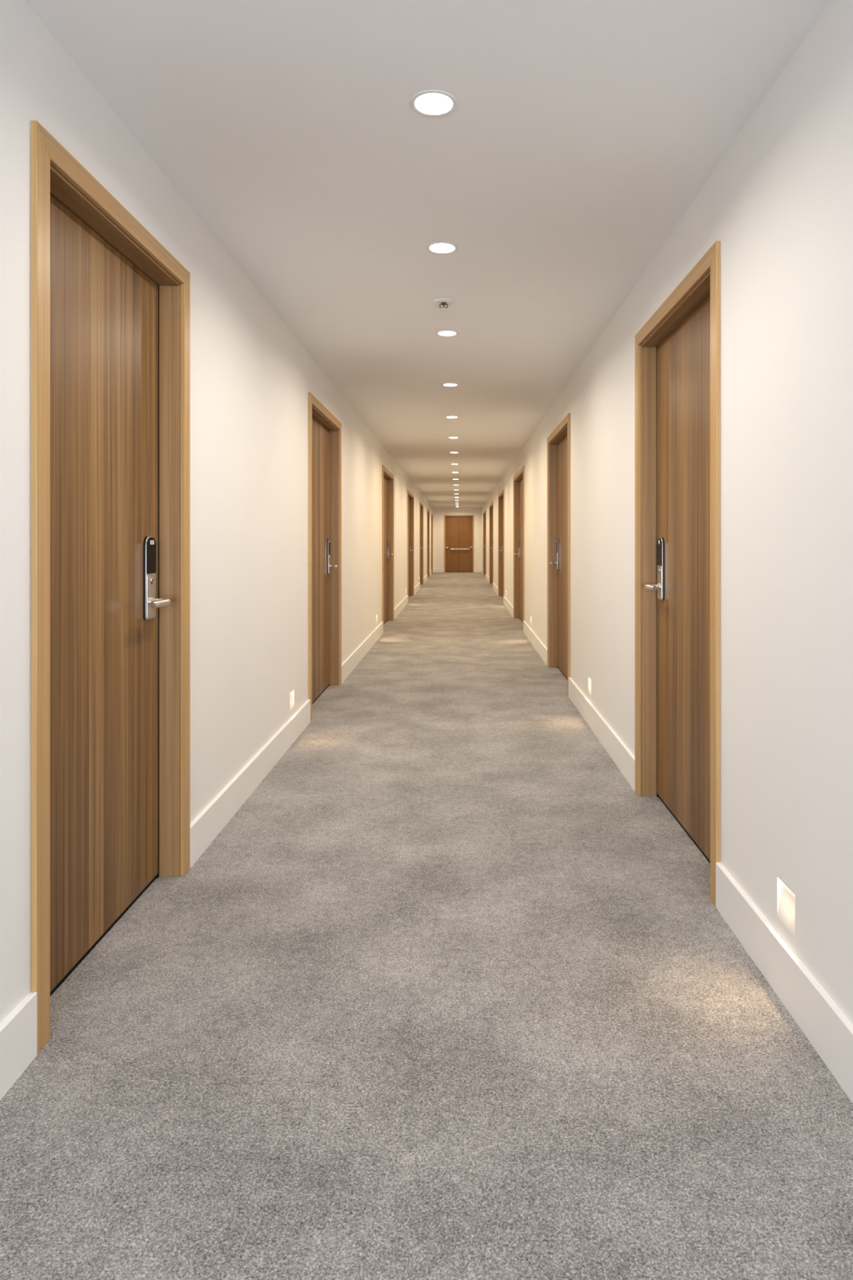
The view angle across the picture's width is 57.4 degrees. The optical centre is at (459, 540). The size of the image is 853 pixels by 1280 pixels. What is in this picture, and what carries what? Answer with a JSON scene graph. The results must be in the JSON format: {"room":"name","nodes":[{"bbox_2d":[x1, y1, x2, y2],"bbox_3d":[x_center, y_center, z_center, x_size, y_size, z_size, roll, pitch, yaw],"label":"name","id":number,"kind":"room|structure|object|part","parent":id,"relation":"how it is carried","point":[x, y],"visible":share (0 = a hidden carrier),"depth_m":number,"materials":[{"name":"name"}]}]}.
{"room":"hotel corridor","nodes":[
{"label":"hotel corridor","id":0,"kind":"room"},
{"bbox_2d":[0,0,432,1023],"bbox_3d":[-1.075,-0.021,12.750,0.150,2.442,33.500,0,0,0],"label":"wall","id":1,"kind":"structure","parent":0,"point":[251,379],"depth_m":3.07,"materials":[{"name":"paint"}]},
{"bbox_2d":[31,120,190,1054],"bbox_3d":[-1.058,0.110,2.330,0.145,2.180,1.034,0,0,0],"label":"door","id":2,"kind":"structure","parent":1,"relation":"in","point":[110,304],"depth_m":2.31,"materials":[{"name":"brown wood"}]},
{"bbox_3d":[-1.065,0.131,2.330,0.130,2.138,0.950,0,0,0],"label":"frame","id":3,"kind":"part","parent":2,"relation":"part of","materials":[{"name":"brown wood"}]},
{"bbox_3d":[-1.022,0.210,2.614,0.071,0.033,0.152,0,0,0],"label":"lever handle","id":4,"kind":"part","parent":2,"relation":"part of","materials":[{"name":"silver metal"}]},
{"bbox_2d":[0,568,433,1099],"bbox_3d":[-0.992,1.126,12.675,0.016,0.148,33.350,0,0,0],"label":"baseboard","id":5,"kind":"structure","parent":1,"relation":"attached to","point":[18,1030],"depth_m":3.17,"materials":[{"name":"paint"}]},
{"bbox_2d":[289,689,293,711],"bbox_3d":[-1.012,0.955,4.650,0.025,0.109,0.111,0,0,0],"label":"recessed light","id":6,"kind":"object","parent":1,"relation":"in","point":[291,694],"visible":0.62,"depth_m":4.68,"materials":[{"name":"white plastic"}]},
{"bbox_2d":[308,392,341,721],"bbox_3d":[-1.058,0.110,5.828,0.145,2.180,1.364,0,0,0],"label":"door","id":7,"kind":"structure","parent":1,"relation":"in","point":[324,428],"depth_m":6.13,"materials":[{"name":"brown wood"}]},
{"bbox_3d":[-1.022,0.210,6.277,0.071,0.033,0.152,0,0,0],"label":"lever handle","id":8,"kind":"part","parent":7,"relation":"part of","materials":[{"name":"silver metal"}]},
{"bbox_2d":[382,465,394,624],"bbox_3d":[-1.058,0.110,10.905,0.145,2.180,1.670,0,0,0],"label":"door","id":9,"kind":"structure","parent":1,"relation":"in","point":[388,478],"depth_m":11.56,"materials":[{"name":"brown wood"}]},
{"bbox_3d":[-1.065,0.131,10.905,0.130,2.138,1.586,0,0,0],"label":"frame","id":10,"kind":"part","parent":9,"relation":"part of","materials":[{"name":"brown wood"}]},
{"bbox_2d":[407,489,413,596],"bbox_3d":[-1.058,0.110,15.965,0.145,2.180,1.950,0,0,0],"label":"door","id":11,"kind":"structure","parent":1,"relation":"in","point":[410,495],"depth_m":16.87,"materials":[{"name":"brown wood"}]},
{"bbox_2d":[419,502,423,584],"bbox_3d":[-1.058,0.110,20.475,0.145,2.180,1.750,0,0,0],"label":"door","id":12,"kind":"structure","parent":1,"relation":"in","point":[421,505],"depth_m":21.28,"materials":[{"name":"brown wood"}]},
{"bbox_3d":[-1.065,0.131,20.475,0.130,2.138,1.666,0,0,0],"label":"frame","id":13,"kind":"part","parent":12,"relation":"part of","materials":[{"name":"brown wood"}]},
{"bbox_2d":[426,508,429,577],"bbox_3d":[-1.058,0.110,24.925,0.145,2.180,1.650,0,0,0],"label":"door","id":14,"kind":"structure","parent":1,"relation":"in","point":[428,510],"depth_m":25.68,"materials":[{"name":"brown wood"}]},
{"bbox_3d":[-1.065,0.131,24.925,0.130,2.138,1.566,0,0,0],"label":"frame","id":15,"kind":"part","parent":14,"relation":"part of","materials":[{"name":"brown wood"}]},
{"bbox_2d":[431,512,432,573],"bbox_3d":[-1.058,0.110,28.325,0.145,2.180,1.450,0,0,0],"label":"door","id":16,"kind":"structure","parent":1,"relation":"in","point":[431,513],"depth_m":28.31,"materials":[{"name":"brown wood"}]},
{"bbox_3d":[-1.065,0.131,28.325,0.130,2.138,1.366,0,0,0],"label":"frame","id":17,"kind":"part","parent":16,"relation":"part of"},
{"bbox_2d":[0,572,852,1279],"bbox_3d":[-0.072,1.250,12.675,2.155,0.100,33.650,0,0,0],"label":"floor","id":18,"kind":"structure","parent":0,"point":[446,996],"depth_m":1.87,"materials":[{"name":"carpet"}]},
{"bbox_2d":[24,0,831,507],"bbox_3d":[-0.072,-1.302,12.675,2.155,0.120,33.650,0,0,0],"label":"ceiling","id":19,"kind":"structure","parent":0,"point":[580,135],"depth_m":2.50,"materials":[{"name":"paint"}]},
{"bbox_2d":[409,89,457,116],"bbox_3d":[-0.072,-1.277,2.210,0.134,0.080,0.134,0,0,0],"label":"recessed light","id":20,"kind":"object","parent":19,"relation":"in","point":[432,103],"visible":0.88,"depth_m":2.20,"materials":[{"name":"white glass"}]},
{"bbox_2d":[426,241,457,253],"bbox_3d":[-0.072,-1.277,3.300,0.134,0.080,0.134,0,0,0],"label":"recessed light","id":21,"kind":"object","parent":19,"relation":"in","point":[441,247],"visible":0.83,"depth_m":3.29,"materials":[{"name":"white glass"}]},
{"bbox_2d":[433,298,453,311],"bbox_3d":[-0.081,-1.219,4.040,0.106,0.046,0.106,0,0,0],"label":"sprinkler","id":22,"kind":"object","parent":19,"relation":"attached to","point":[442,302],"visible":1,"depth_m":4.03,"materials":[{"name":"white metal"}]},
{"bbox_2d":[435,330,458,336],"bbox_3d":[-0.072,-1.277,4.660,0.134,0.080,0.134,0,0,0],"label":"recessed light","id":23,"kind":"object","parent":19,"relation":"in","point":[442,333],"visible":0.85,"depth_m":4.65,"materials":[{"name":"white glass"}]},
{"bbox_2d":[441,382,458,386],"bbox_3d":[-0.072,-1.277,6.200,0.134,0.080,0.134,0,0,0],"label":"recessed light","id":24,"kind":"object","parent":19,"relation":"in","point":[448,384],"visible":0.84,"depth_m":6.19,"materials":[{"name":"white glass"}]},
{"bbox_2d":[445,416,458,417],"bbox_3d":[-0.072,-1.277,7.820,0.134,0.080,0.134,0,0,0],"label":"recessed light","id":25,"kind":"object","parent":19,"relation":"in","point":[446,416],"visible":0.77,"depth_m":7.82,"materials":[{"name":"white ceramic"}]},
{"bbox_2d":[432,507,481,568],"bbox_3d":[-0.072,-0.021,29.425,1.855,2.442,0.150,0,0,0],"label":"wall","id":26,"kind":"structure","parent":0,"point":[438,513],"depth_m":29.35,"materials":[{"name":"paint"}]},
{"bbox_2d":[433,568,481,572],"bbox_3d":[-0.072,1.126,29.342,1.824,0.148,0.016,0,0,0],"label":"baseboard","id":27,"kind":"structure","parent":26,"relation":"attached to","point":[435,570],"depth_m":29.34,"materials":[{"name":"paint"}]},
{"bbox_2d":[444,515,474,572],"bbox_3d":[-0.009,0.117,29.399,1.125,2.165,0.162,0,0,0],"label":"door","id":28,"kind":"structure","parent":26,"relation":"in","point":[459,530],"depth_m":29.40,"materials":[{"name":"brown wood"}]},
{"bbox_2d":[481,0,852,1024],"bbox_3d":[0.930,-0.021,12.750,0.150,2.442,33.500,0,0,0],"label":"wall","id":29,"kind":"structure","parent":0,"point":[778,203],"depth_m":2.14,"materials":[{"name":"paint"}]},
{"bbox_2d":[483,509,486,574],"bbox_3d":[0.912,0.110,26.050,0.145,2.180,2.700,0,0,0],"label":"door","id":30,"kind":"structure","parent":29,"relation":"in","point":[485,511],"depth_m":27.33,"materials":[{"name":"brown wood"}]},
{"bbox_2d":[488,502,493,583],"bbox_3d":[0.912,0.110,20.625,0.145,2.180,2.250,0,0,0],"label":"door","id":31,"kind":"structure","parent":29,"relation":"in","point":[491,506],"depth_m":21.68,"materials":[{"name":"brown wood"}]},
{"bbox_2d":[497,488,504,603],"bbox_3d":[0.912,0.110,15.800,0.145,2.180,2.000,0,0,0],"label":"door","id":32,"kind":"structure","parent":29,"relation":"in","point":[501,495],"depth_m":16.73,"materials":[{"name":"brown wood"}]},
{"bbox_3d":[0.920,0.131,15.800,0.130,2.138,1.916,0,0,0],"label":"frame","id":33,"kind":"part","parent":32,"relation":"part of","materials":[{"name":"brown wood"}]},
{"bbox_2d":[513,466,524,622],"bbox_3d":[0.912,0.110,11.135,0.145,2.180,1.870,0,0,0],"label":"door","id":34,"kind":"structure","parent":29,"relation":"in","point":[518,479],"depth_m":11.93,"materials":[{"name":"brown wood"}]},
{"bbox_2d":[546,413,570,695],"bbox_3d":[0.912,0.110,6.705,0.145,2.180,1.450,0,0,0],"label":"door","id":35,"kind":"structure","parent":29,"relation":"in","point":[558,442],"depth_m":7.11,"materials":[{"name":"brown wood"}]},
{"bbox_3d":[0.877,0.210,7.197,0.071,0.033,0.152,0,0,0],"label":"lever handle","id":36,"kind":"part","parent":35,"relation":"part of","materials":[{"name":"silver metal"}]},
{"bbox_3d":[0.920,0.131,6.705,0.130,2.138,1.366,0,0,0],"label":"frame","id":37,"kind":"part","parent":35,"relation":"part of","materials":[{"name":"brown wood"}]},
{"bbox_2d":[588,676,591,695],"bbox_3d":[0.868,0.955,5.090,0.025,0.109,0.111,0,0,0],"label":"recessed light","id":38,"kind":"object","parent":29,"relation":"in","point":[589,679],"visible":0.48,"depth_m":5.14,"materials":[{"name":"white plastic"}]},
{"bbox_2d":[481,568,852,1102],"bbox_3d":[0.847,1.126,12.675,0.016,0.148,33.350,0,0,0],"label":"baseboard","id":39,"kind":"structure","parent":29,"relation":"attached to","point":[826,1027],"depth_m":2.08,"materials":[{"name":"paint"}]},
{"bbox_2d":[635,240,720,906],"bbox_3d":[0.912,0.110,3.132,0.145,2.180,1.176,0,0,0],"label":"door","id":40,"kind":"structure","parent":29,"relation":"in","point":[677,350],"depth_m":3.25,"materials":[{"name":"brown wood"}]},
{"bbox_3d":[0.877,0.210,3.487,0.071,0.033,0.152,0,0,0],"label":"lever handle","id":41,"kind":"part","parent":40,"relation":"part of","materials":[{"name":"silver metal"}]},
{"bbox_3d":[0.920,0.131,3.132,0.130,2.138,1.092,0,0,0],"label":"frame","id":42,"kind":"part","parent":40,"relation":"part of","materials":[{"name":"brown wood"}]},
{"bbox_2d":[777,875,795,936],"bbox_3d":[0.868,0.955,2.035,0.025,0.109,0.111,0,0,0],"label":"recessed light","id":43,"kind":"object","parent":29,"relation":"in","point":[785,896],"visible":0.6,"depth_m":2.05,"materials":[{"name":"plastic"}]}
]}

